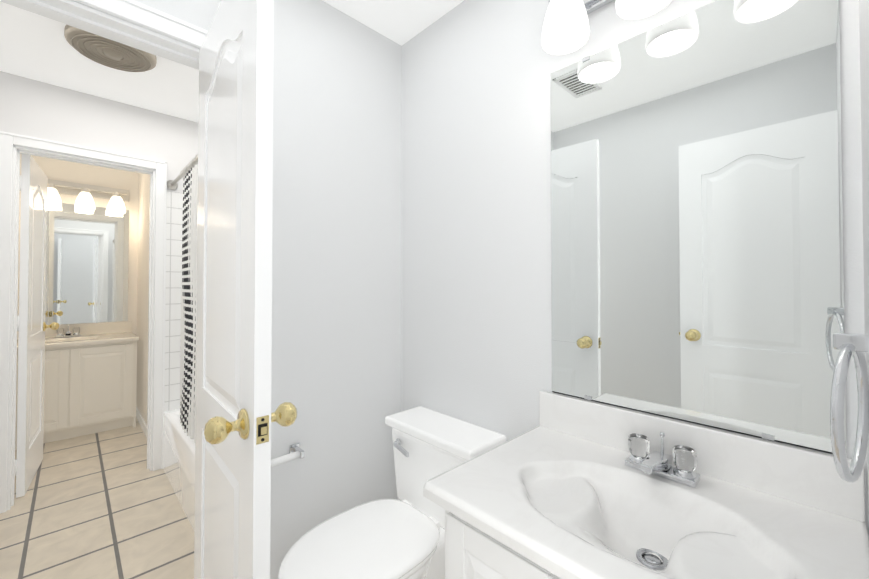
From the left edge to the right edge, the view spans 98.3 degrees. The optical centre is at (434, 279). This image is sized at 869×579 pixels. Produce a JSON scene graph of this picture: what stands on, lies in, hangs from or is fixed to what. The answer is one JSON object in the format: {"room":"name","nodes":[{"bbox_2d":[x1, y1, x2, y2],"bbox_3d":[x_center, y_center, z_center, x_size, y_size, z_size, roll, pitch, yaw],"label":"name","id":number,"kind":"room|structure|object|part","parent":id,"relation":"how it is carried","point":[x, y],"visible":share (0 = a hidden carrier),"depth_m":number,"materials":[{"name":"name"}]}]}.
{"room":"bathroom","nodes":[
{"label":"bathroom","id":0,"kind":"room"},
{"bbox_2d":[17,153,137,334],"bbox_3d":[-3.346,0.080,3.373,1.050,2.440,0.120,1,-1,-44],"label":"wall","id":1,"kind":"structure","parent":0,"point":[62,170],"depth_m":3.55,"materials":[{"name":"beige paint"}]},
{"bbox_2d":[17,321,131,338],"bbox_3d":[-3.262,0.450,3.346,0.887,0.102,0.021,1,-1,-44],"label":"backsplash","id":2,"kind":"structure","parent":1,"relation":"attached to","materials":[{"name":"stone"}]},
{"bbox_2d":[45,203,128,324],"bbox_3d":[-3.211,-0.142,3.417,0.660,1.075,0.004,1,-1,-44],"label":"mirror","id":3,"kind":"object","parent":1,"relation":"attached to","point":[86,266],"visible":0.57,"depth_m":3.44,"materials":[{"name":"clear glass"}]},
{"bbox_2d":[47,179,128,213],"bbox_3d":[-3.135,-0.753,3.370,0.630,0.245,0.192,1,-1,-44],"label":"sconce","id":4,"kind":"object","parent":1,"relation":"attached to","point":[85,193],"visible":0.94,"depth_m":3.37,"materials":[{"name":"white glass"}]},
{"bbox_2d":[0,418,194,578],"bbox_3d":[-1.383,1.307,1.866,2.100,0.060,5.050,1,-1,-44],"label":"floor","id":5,"kind":"structure","parent":0,"point":[103,505],"depth_m":2.00,"materials":[{"name":"tile"}]},
{"bbox_2d":[15,321,138,448],"bbox_3d":[-3.086,0.847,3.158,0.887,0.900,0.529,1,-1,-44],"label":"bathroom vanity","id":6,"kind":"object","parent":5,"relation":"on","point":[90,379],"visible":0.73,"depth_m":3.11,"materials":[{"name":"white paint"}]},
{"bbox_2d":[17,332,138,349],"bbox_3d":[-3.086,0.546,3.162,0.887,0.100,0.529,1,-1,-44],"label":"countertop","id":7,"kind":"structure","parent":6,"relation":"on","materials":[{"name":"stone"}]},
{"bbox_2d":[56,325,80,337],"bbox_3d":[-3.177,0.449,3.259,0.156,0.098,0.145,1,-1,-44],"label":"faucet","id":8,"kind":"object","parent":7,"relation":"on","point":[68,334],"depth_m":3.26,"materials":[{"name":"silver metal"}]},
{"bbox_2d":[163,409,194,531],"bbox_3d":[-1.043,1.091,2.261,0.744,0.385,1.578,1,-1,-44],"label":"bathtub","id":9,"kind":"object","parent":5,"relation":"on","point":[179,456],"visible":0.21,"depth_m":2.18,"materials":[{"name":"white ceramic"}]},
{"bbox_2d":[278,406,506,578],"bbox_3d":[-0.160,0.919,1.294,0.733,0.699,0.480,1,-1,-44],"label":"toilet","id":10,"kind":"object","parent":5,"relation":"on","point":[403,537],"visible":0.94,"depth_m":1.30,"materials":[{"name":"white ceramic"}]},
{"bbox_3d":[-0.236,0.867,1.222,0.522,0.045,0.380,1,-1,-44],"label":"seat","id":11,"kind":"part","parent":10,"relation":"part of","materials":[{"name":"white plastic"}]},
{"bbox_3d":[-0.132,0.668,1.498,0.029,0.042,0.101,1,-1,-44],"label":"lever","id":12,"kind":"part","parent":10,"relation":"part of","materials":[{"name":"silver metal"}]},
{"bbox_3d":[-0.230,1.079,1.225,0.515,0.376,0.366,1,-1,-44],"label":"bowl","id":13,"kind":"part","parent":10,"relation":"part of","materials":[{"name":"white ceramic"}]},
{"bbox_3d":[0.033,0.769,1.484,0.184,0.315,0.448,1,-1,-44],"label":"tank","id":14,"kind":"part","parent":10,"relation":"part of","materials":[{"name":"white ceramic"}]},
{"bbox_2d":[423,390,868,578],"bbox_3d":[0.423,0.816,0.828,0.551,0.891,0.727,1,-1,-44],"label":"bathroom vanity","id":15,"kind":"object","parent":5,"relation":"on","point":[568,487],"visible":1,"depth_m":0.84,"materials":[{"name":"white ceramic"}]},
{"bbox_2d":[625,432,699,487],"bbox_3d":[0.540,0.439,0.919,0.145,0.098,0.156,1,-1,-44],"label":"faucet","id":16,"kind":"object","parent":15,"relation":"on","point":[655,469],"depth_m":0.92,"materials":[{"name":"silver metal"}]},
{"bbox_2d":[0,71,197,476],"bbox_3d":[-2.012,0.067,2.535,1.800,2.440,0.120,1,-1,-44],"label":"wall","id":17,"kind":"structure","parent":0,"point":[46,111],"depth_m":2.35,"materials":[{"name":"white paint"}]},
{"bbox_2d":[15,154,47,497],"bbox_3d":[-2.623,0.265,2.450,0.042,2.025,0.623,1,-1,-39],"label":"door leaf","id":18,"kind":"structure","parent":17,"relation":"in","point":[31,320],"depth_m":2.32,"materials":[{"name":"white paint"}]},
{"bbox_2d":[43,322,58,330],"bbox_3d":[-2.790,0.331,2.660,0.193,0.066,0.104,1,-1,-39],"label":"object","id":19,"kind":"structure","parent":18,"relation":"attached to","point":[54,326],"depth_m":2.67,"materials":[{"name":"gold metal"}]},
{"bbox_2d":[0,131,166,512],"bbox_3d":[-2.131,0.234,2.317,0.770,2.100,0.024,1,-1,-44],"label":"door frame","id":20,"kind":"structure","parent":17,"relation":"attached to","point":[8,140],"depth_m":2.24,"materials":[{"name":"white paint"}]},
{"bbox_2d":[164,190,182,411],"bbox_3d":[-1.591,0.337,2.849,0.753,1.910,0.008,1,-1,-44],"label":"tiled wall","id":21,"kind":"structure","parent":17,"relation":"attached to","point":[173,292],"depth_m":2.62,"materials":[{"name":"white tile"}]},
{"bbox_2d":[167,154,197,442],"bbox_3d":[-1.283,0.083,2.043,0.068,1.574,1.583,1,-1,-44],"label":"curtain rings","id":22,"kind":"object","parent":21,"relation":"attached to","point":[188,315],"visible":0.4,"depth_m":2.12,"materials":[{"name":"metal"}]},
{"bbox_3d":[-1.283,-0.670,2.054,0.068,0.068,1.583,1,-1,-44],"label":"rod","id":23,"kind":"part","parent":22,"relation":"part of","materials":[{"name":"silver metal"}]},
{"bbox_2d":[180,165,197,442],"bbox_3d":[-1.165,0.115,1.920,0.054,1.505,1.160,1,-1,-44],"label":"curtain","id":24,"kind":"object","parent":22,"relation":"hanging from","point":[189,207],"depth_m":2.12,"materials":[{"name":"fabric"}]},
{"bbox_2d":[136,173,149,424],"bbox_3d":[-2.435,0.078,3.273,0.120,2.440,1.530,1,-1,-44],"label":"wall","id":25,"kind":"structure","parent":0,"point":[143,276],"depth_m":3.39,"materials":[{"name":"beige paint"}]},
{"bbox_2d":[136,406,146,437],"bbox_3d":[-2.441,1.254,3.167,0.012,0.085,1.410,1,-1,-44],"label":"baseboard","id":26,"kind":"structure","parent":25,"relation":"attached to","point":[141,421],"depth_m":3.29,"materials":[{"name":"white paint"}]},
{"bbox_2d":[0,0,463,121],"bbox_3d":[-1.383,-1.193,1.903,2.100,0.060,5.050,1,-1,-44],"label":"ceiling","id":27,"kind":"structure","parent":0,"point":[34,46],"depth_m":1.98,"materials":[{"name":"white paint"}]},
{"bbox_2d":[64,25,156,71],"bbox_3d":[-1.585,-1.132,1.853,0.344,0.062,0.344,1,-1,-44],"label":"ceiling vent","id":28,"kind":"object","parent":27,"relation":"in","point":[106,52],"visible":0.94,"depth_m":1.83,"materials":[{"name":"beige"}]},
{"bbox_2d":[72,0,401,578],"bbox_3d":[-0.716,0.050,1.396,1.420,2.440,0.120,1,-1,-44],"label":"wall","id":29,"kind":"structure","parent":0,"point":[336,275],"depth_m":1.59,"materials":[{"name":"white paint"}]},
{"bbox_2d":[0,0,207,69],"bbox_3d":[-0.998,0.216,1.103,0.730,2.100,0.144,1,-1,-44],"label":"door frame","id":30,"kind":"structure","parent":29,"relation":"attached to","point":[86,18],"depth_m":1.14,"materials":[{"name":"white paint"}]},
{"bbox_2d":[194,0,273,578],"bbox_3d":[-0.571,0.244,1.032,0.042,2.025,0.623,1,-1,-42],"label":"door leaf","id":31,"kind":"structure","parent":29,"relation":"in","point":[234,329],"depth_m":0.91,"materials":[{"name":"white paint"}]},
{"bbox_2d":[204,402,296,444],"bbox_3d":[-0.394,0.318,0.829,0.193,0.066,0.104,1,-1,-42],"label":"door knob","id":32,"kind":"object","parent":31,"relation":"attached to","point":[218,429],"depth_m":0.80,"materials":[{"name":"gold metal"}]},
{"bbox_2d":[271,443,303,466],"bbox_3d":[-0.572,0.658,1.390,0.180,0.040,0.074,1,-1,-44],"label":"paper holder","id":33,"kind":"object","parent":29,"relation":"attached to","point":[296,451],"visible":0.5,"depth_m":1.39,"materials":[{"name":"silver metal"}]},
{"bbox_3d":[-0.572,0.658,1.390,0.180,0.040,0.074,1,-1,-44],"label":"post","id":34,"kind":"part","parent":33,"relation":"part of","materials":[{"name":"silver metal"}]},
{"bbox_2d":[401,0,867,534],"bbox_3d":[0.398,0.049,1.346,0.130,2.440,1.740,1,-1,-44],"label":"wall","id":35,"kind":"structure","parent":0,"point":[696,223],"depth_m":1.07,"materials":[{"name":"white paint"}]},
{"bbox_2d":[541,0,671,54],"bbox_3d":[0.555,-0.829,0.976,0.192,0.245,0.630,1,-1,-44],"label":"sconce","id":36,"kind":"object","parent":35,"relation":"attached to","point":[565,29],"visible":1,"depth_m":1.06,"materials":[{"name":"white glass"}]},
{"bbox_2d":[539,390,864,521],"bbox_3d":[0.614,0.432,1.018,0.021,0.118,0.727,1,-1,-44],"label":"backsplash","id":37,"kind":"structure","parent":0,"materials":[{"name":"ceramic"}]},
{"bbox_2d":[859,0,868,539],"bbox_3d":[0.292,0.031,0.117,1.750,2.440,0.120,1,-1,-44],"label":"wall","id":38,"kind":"structure","parent":0,"point":[864,41],"depth_m":0.71,"materials":[{"name":"white paint"}]},
{"bbox_2d":[830,332,868,482],"bbox_3d":[0.551,0.159,0.488,0.177,0.204,0.053,1,-1,-44],"label":"towel ring","id":39,"kind":"object","parent":38,"relation":"attached to","point":[850,345],"visible":1,"depth_m":0.48,"materials":[{"name":"silver metal"}]},
{"bbox_3d":[0.553,0.081,0.488,0.048,0.048,0.049,1,-1,-44],"label":"post","id":40,"kind":"part","parent":39,"relation":"part of","materials":[{"name":"silver metal"}]}
]}

